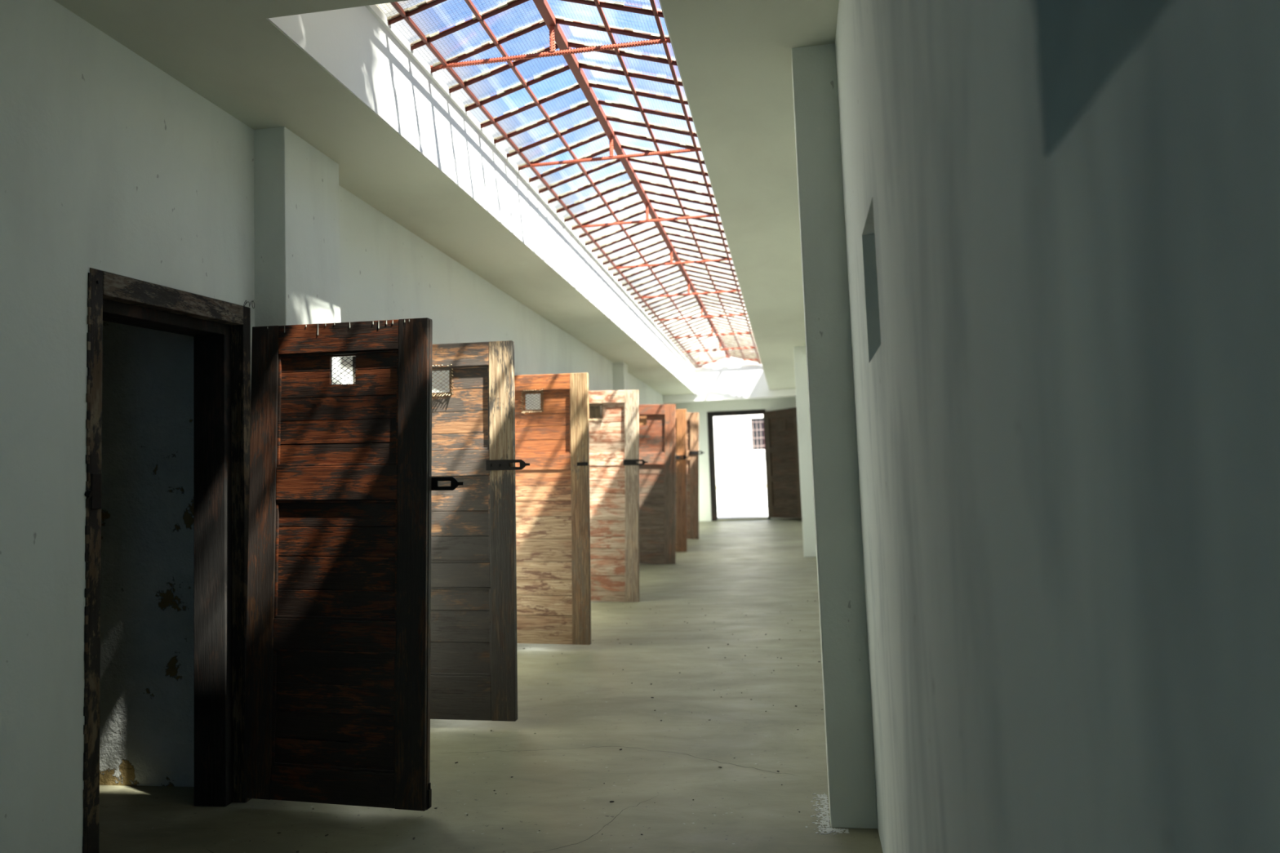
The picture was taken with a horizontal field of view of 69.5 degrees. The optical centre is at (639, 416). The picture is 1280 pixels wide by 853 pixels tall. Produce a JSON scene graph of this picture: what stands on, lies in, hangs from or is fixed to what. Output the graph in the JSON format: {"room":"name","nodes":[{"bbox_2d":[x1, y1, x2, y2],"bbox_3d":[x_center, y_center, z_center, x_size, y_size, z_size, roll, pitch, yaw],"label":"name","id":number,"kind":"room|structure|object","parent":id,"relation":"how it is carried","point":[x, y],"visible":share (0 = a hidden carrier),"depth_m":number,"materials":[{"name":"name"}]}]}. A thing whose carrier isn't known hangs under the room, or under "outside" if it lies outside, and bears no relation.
{"room":"prison interior","nodes":[
{"label":"prison interior","id":0,"kind":"room"},
{"bbox_2d":[99,320,194,786],"bbox_3d":[-2.737,0.411,4.363,1.753,3.336,0.160,-3,-4,9],"label":"wall cell partition","id":1,"kind":"structure","parent":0,"point":[147,706],"depth_m":4.18,"materials":[{"name":"paint"}]},
{"bbox_2d":[0,0,666,852],"bbox_3d":[-1.125,0.627,8.021,0.220,3.336,19.900,-3,-4,9],"label":"wall","id":2,"kind":"structure","parent":0,"point":[109,162],"depth_m":3.05,"materials":[{"name":"white paint"}]},
{"bbox_2d":[82,268,251,852],"bbox_3d":[-1.846,0.571,3.525,0.219,2.165,0.951,-3,-4,9],"label":"trim","id":3,"kind":"structure","parent":2,"relation":"attached to","point":[220,330],"depth_m":3.87,"materials":[{"name":"black wood"}]},
{"bbox_2d":[243,300,254,308],"bbox_3d":[-1.710,-0.496,4.040,0.022,0.040,0.103,-3,-4,9],"label":"wire tangle","id":4,"kind":"object","parent":2,"relation":"attached to","point":[246,300],"visible":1,"depth_m":4.04,"materials":[{"name":"black metal"}]},
{"bbox_2d":[243,317,463,811],"bbox_3d":[-1.172,0.576,3.752,0.951,1.937,0.060,-1,-4,13],"label":"door","id":5,"kind":"structure","parent":2,"relation":"in","point":[337,687],"depth_m":3.74,"materials":[{"name":"brown wood"}]},
{"bbox_2d":[352,355,355,383],"bbox_3d":[-1.542,0.624,5.398,0.208,2.165,0.918,-3,-4,9],"label":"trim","id":6,"kind":"structure","parent":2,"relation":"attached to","point":[353,360],"depth_m":5.00,"materials":[{"name":"black metal"}]},
{"bbox_2d":[430,340,529,721],"bbox_3d":[-1.035,0.589,4.865,0.958,1.965,0.059,-2,-4,9],"label":"door","id":7,"kind":"structure","parent":2,"relation":"in","point":[473,653],"depth_m":4.83,"materials":[{"name":"wood"}]},
{"bbox_2d":[514,373,591,644],"bbox_3d":[-0.788,0.656,6.662,0.868,1.930,0.057,-2,-4,11],"label":"door","id":8,"kind":"structure","parent":2,"relation":"in","point":[553,583],"depth_m":6.62,"materials":[{"name":"wood"}]},
{"bbox_2d":[589,405,601,418],"bbox_3d":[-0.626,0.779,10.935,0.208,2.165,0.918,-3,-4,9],"label":"grille","id":9,"kind":"object","parent":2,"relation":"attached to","point":[591,406],"depth_m":11.37,"materials":[{"name":"grey metal"}]},
{"bbox_2d":[588,390,648,602],"bbox_3d":[-0.402,0.732,8.644,0.991,1.992,0.059,-3,-4,9],"label":"door","id":10,"kind":"structure","parent":2,"relation":"in","point":[614,437],"depth_m":8.61,"materials":[{"name":"wood"}]},
{"bbox_2d":[639,404,675,564],"bbox_3d":[0.009,0.821,11.325,0.934,1.980,0.057,-3,-4,9],"label":"door","id":11,"kind":"structure","parent":2,"relation":"in","point":[657,438],"depth_m":11.27,"materials":[{"name":"brown wood"}]},
{"bbox_2d":[639,408,687,551],"bbox_3d":[0.205,0.860,12.549,0.927,1.957,0.059,-3,-4,9],"label":"door","id":12,"kind":"structure","parent":2,"relation":"in","point":[681,414],"depth_m":12.48,"materials":[{"name":"wood"}]},
{"bbox_2d":[686,412,704,538],"bbox_3d":[0.508,0.897,14.190,0.999,1.965,0.059,-3,-4,9],"label":"door","id":13,"kind":"structure","parent":2,"relation":"in","point":[692,418],"depth_m":14.13,"materials":[{"name":"wood"}]},
{"bbox_2d":[273,0,408,17],"bbox_3d":[-0.651,-1.660,3.039,1.344,0.473,0.160,-3,-4,9],"label":"skylight","id":14,"kind":"object","parent":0,"point":[406,0],"visible":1,"depth_m":3.16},
{"bbox_2d":[53,0,839,395],"bbox_3d":[-0.725,-1.176,7.977,5.004,0.260,20.100,-3,-4,9],"label":"ceiling","id":15,"kind":"structure","parent":0,"point":[734,57],"depth_m":4.22,"materials":[{"name":"paint"}]},
{"bbox_2d":[266,5,695,393],"bbox_3d":[-0.218,-1.139,10.171,0.160,0.473,14.410,-3,-4,9],"label":"wall","id":16,"kind":"structure","parent":0,"point":[352,45],"depth_m":4.95,"materials":[{"name":"white paint"}]},
{"bbox_2d":[364,0,761,369],"bbox_3d":[0.515,-1.478,10.077,1.450,0.253,14.200,-3,-4,9],"label":"window","id":17,"kind":"structure","parent":16,"relation":"in","point":[396,17],"depth_m":6.01,"materials":[{"name":"clear glass"}]},
{"bbox_2d":[98,518,883,852],"bbox_3d":[-0.631,1.826,7.713,5.084,1.065,20.220,-3,-4,9],"label":"floor","id":18,"kind":"structure","parent":0,"point":[759,570],"depth_m":4.25,"materials":[{"name":"concrete"}]},
{"bbox_2d":[253,126,341,384],"bbox_3d":[-1.573,0.292,4.280,0.160,3.176,0.505,-3,-4,9],"label":"pillar","id":19,"kind":"structure","parent":18,"relation":"on","point":[296,201],"depth_m":4.18,"materials":[{"name":"white paint"}]},
{"bbox_2d":[248,600,854,852],"bbox_3d":[-0.011,1.594,5.502,2.251,0.236,5.715,-3,-4,9],"label":"debris","id":20,"kind":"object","parent":18,"relation":"on","point":[297,851],"depth_m":4.50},
{"bbox_2d":[612,362,628,390],"bbox_3d":[-0.216,0.851,12.386,0.160,3.176,0.300,-3,-4,9],"label":"pillar","id":21,"kind":"structure","parent":18,"relation":"on","point":[620,369],"depth_m":12.35,"materials":[{"name":"white paint"}]},
{"bbox_2d":[793,346,816,556],"bbox_3d":[2.078,0.699,11.484,0.175,3.176,0.220,-3,-4,9],"label":"pillar","id":22,"kind":"structure","parent":18,"relation":"on","point":[799,352],"depth_m":11.40,"materials":[{"name":"white paint"}]},
{"bbox_2d":[805,793,849,835],"bbox_3d":[0.700,1.493,3.481,0.155,0.018,0.396,-3,-4,9],"label":"flakes","id":23,"kind":"object","parent":18,"relation":"on","point":[824,796],"visible":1,"depth_m":3.42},
{"bbox_2d":[791,43,877,828],"bbox_3d":[0.744,0.149,3.524,0.175,3.176,0.180,-3,-4,9],"label":"pillar","id":24,"kind":"structure","parent":18,"relation":"on","point":[851,789],"depth_m":3.44,"materials":[{"name":"white paint"}]},
{"bbox_2d":[658,0,768,388],"bbox_3d":[1.264,-1.212,9.928,0.160,0.473,14.410,-3,-4,9],"label":"wall","id":25,"kind":"structure","parent":0,"point":[659,0],"depth_m":4.44,"materials":[{"name":"white paint"}]},
{"bbox_2d":[662,364,795,403],"bbox_3d":[1.699,-0.628,17.015,2.561,0.607,0.160,-3,-4,9],"label":"beam","id":26,"kind":"structure","parent":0,"point":[746,381],"depth_m":16.94,"materials":[{"name":"white paint"}]},
{"bbox_2d":[666,396,796,521],"bbox_3d":[1.045,1.265,17.573,4.854,3.336,0.300,-3,-4,9],"label":"wall","id":27,"kind":"structure","parent":0,"point":[768,404],"depth_m":17.40,"materials":[{"name":"white paint"}]},
{"bbox_2d":[706,408,770,520],"bbox_3d":[1.858,0.919,17.383,1.096,2.075,0.174,-3,-4,9],"label":"trim","id":28,"kind":"structure","parent":27,"relation":"attached to","point":[710,415],"depth_m":17.37,"materials":[{"name":"black wood"}]},
{"bbox_2d":[716,516,768,520],"bbox_3d":[1.908,1.945,17.377,1.098,0.085,0.310,-3,-4,9],"label":"threshold","id":29,"kind":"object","parent":27,"relation":"attached to","point":[762,517],"depth_m":17.24,"materials":[{"name":"concrete"}]},
{"bbox_2d":[764,407,801,518],"bbox_3d":[2.619,0.843,16.784,0.057,1.970,0.986,0,-5,-31],"label":"door","id":30,"kind":"structure","parent":27,"relation":"in","point":[781,438],"depth_m":16.78,"materials":[{"name":"brown wood"}]},
{"bbox_2d":[835,0,1279,852],"bbox_3d":[1.665,0.489,7.564,0.320,3.336,19.900,-3,-4,9],"label":"wall","id":31,"kind":"structure","parent":0,"point":[1062,217],"depth_m":0.82,"materials":[{"name":"white paint"}]},
{"label":"outside","id":32,"kind":"structure","parent":0,"visible":0},
{"bbox_2d":[716,488,768,518],"bbox_3d":[3.295,2.313,25.569,30.000,0.952,16.280,-3,-4,9],"label":"ground","id":33,"kind":"structure","parent":32,"point":[749,502],"depth_m":22.33,"materials":[{"name":"white"}]},
{"bbox_2d":[653,304,766,489],"bbox_3d":[2.999,-0.559,30.192,18.000,6.200,0.470,-3,-4,9],"label":"building","id":34,"kind":"structure","parent":33,"relation":"on","point":[739,440],"depth_m":29.92,"materials":[{"name":"paint"}]},
{"bbox_2d":[751,417,764,449],"bbox_3d":[4.027,0.538,29.824,0.860,1.040,0.034,-3,-4,9],"label":"grille","id":35,"kind":"object","parent":34,"relation":"attached to","point":[756,421],"depth_m":29.86,"materials":[{"name":"metal"}]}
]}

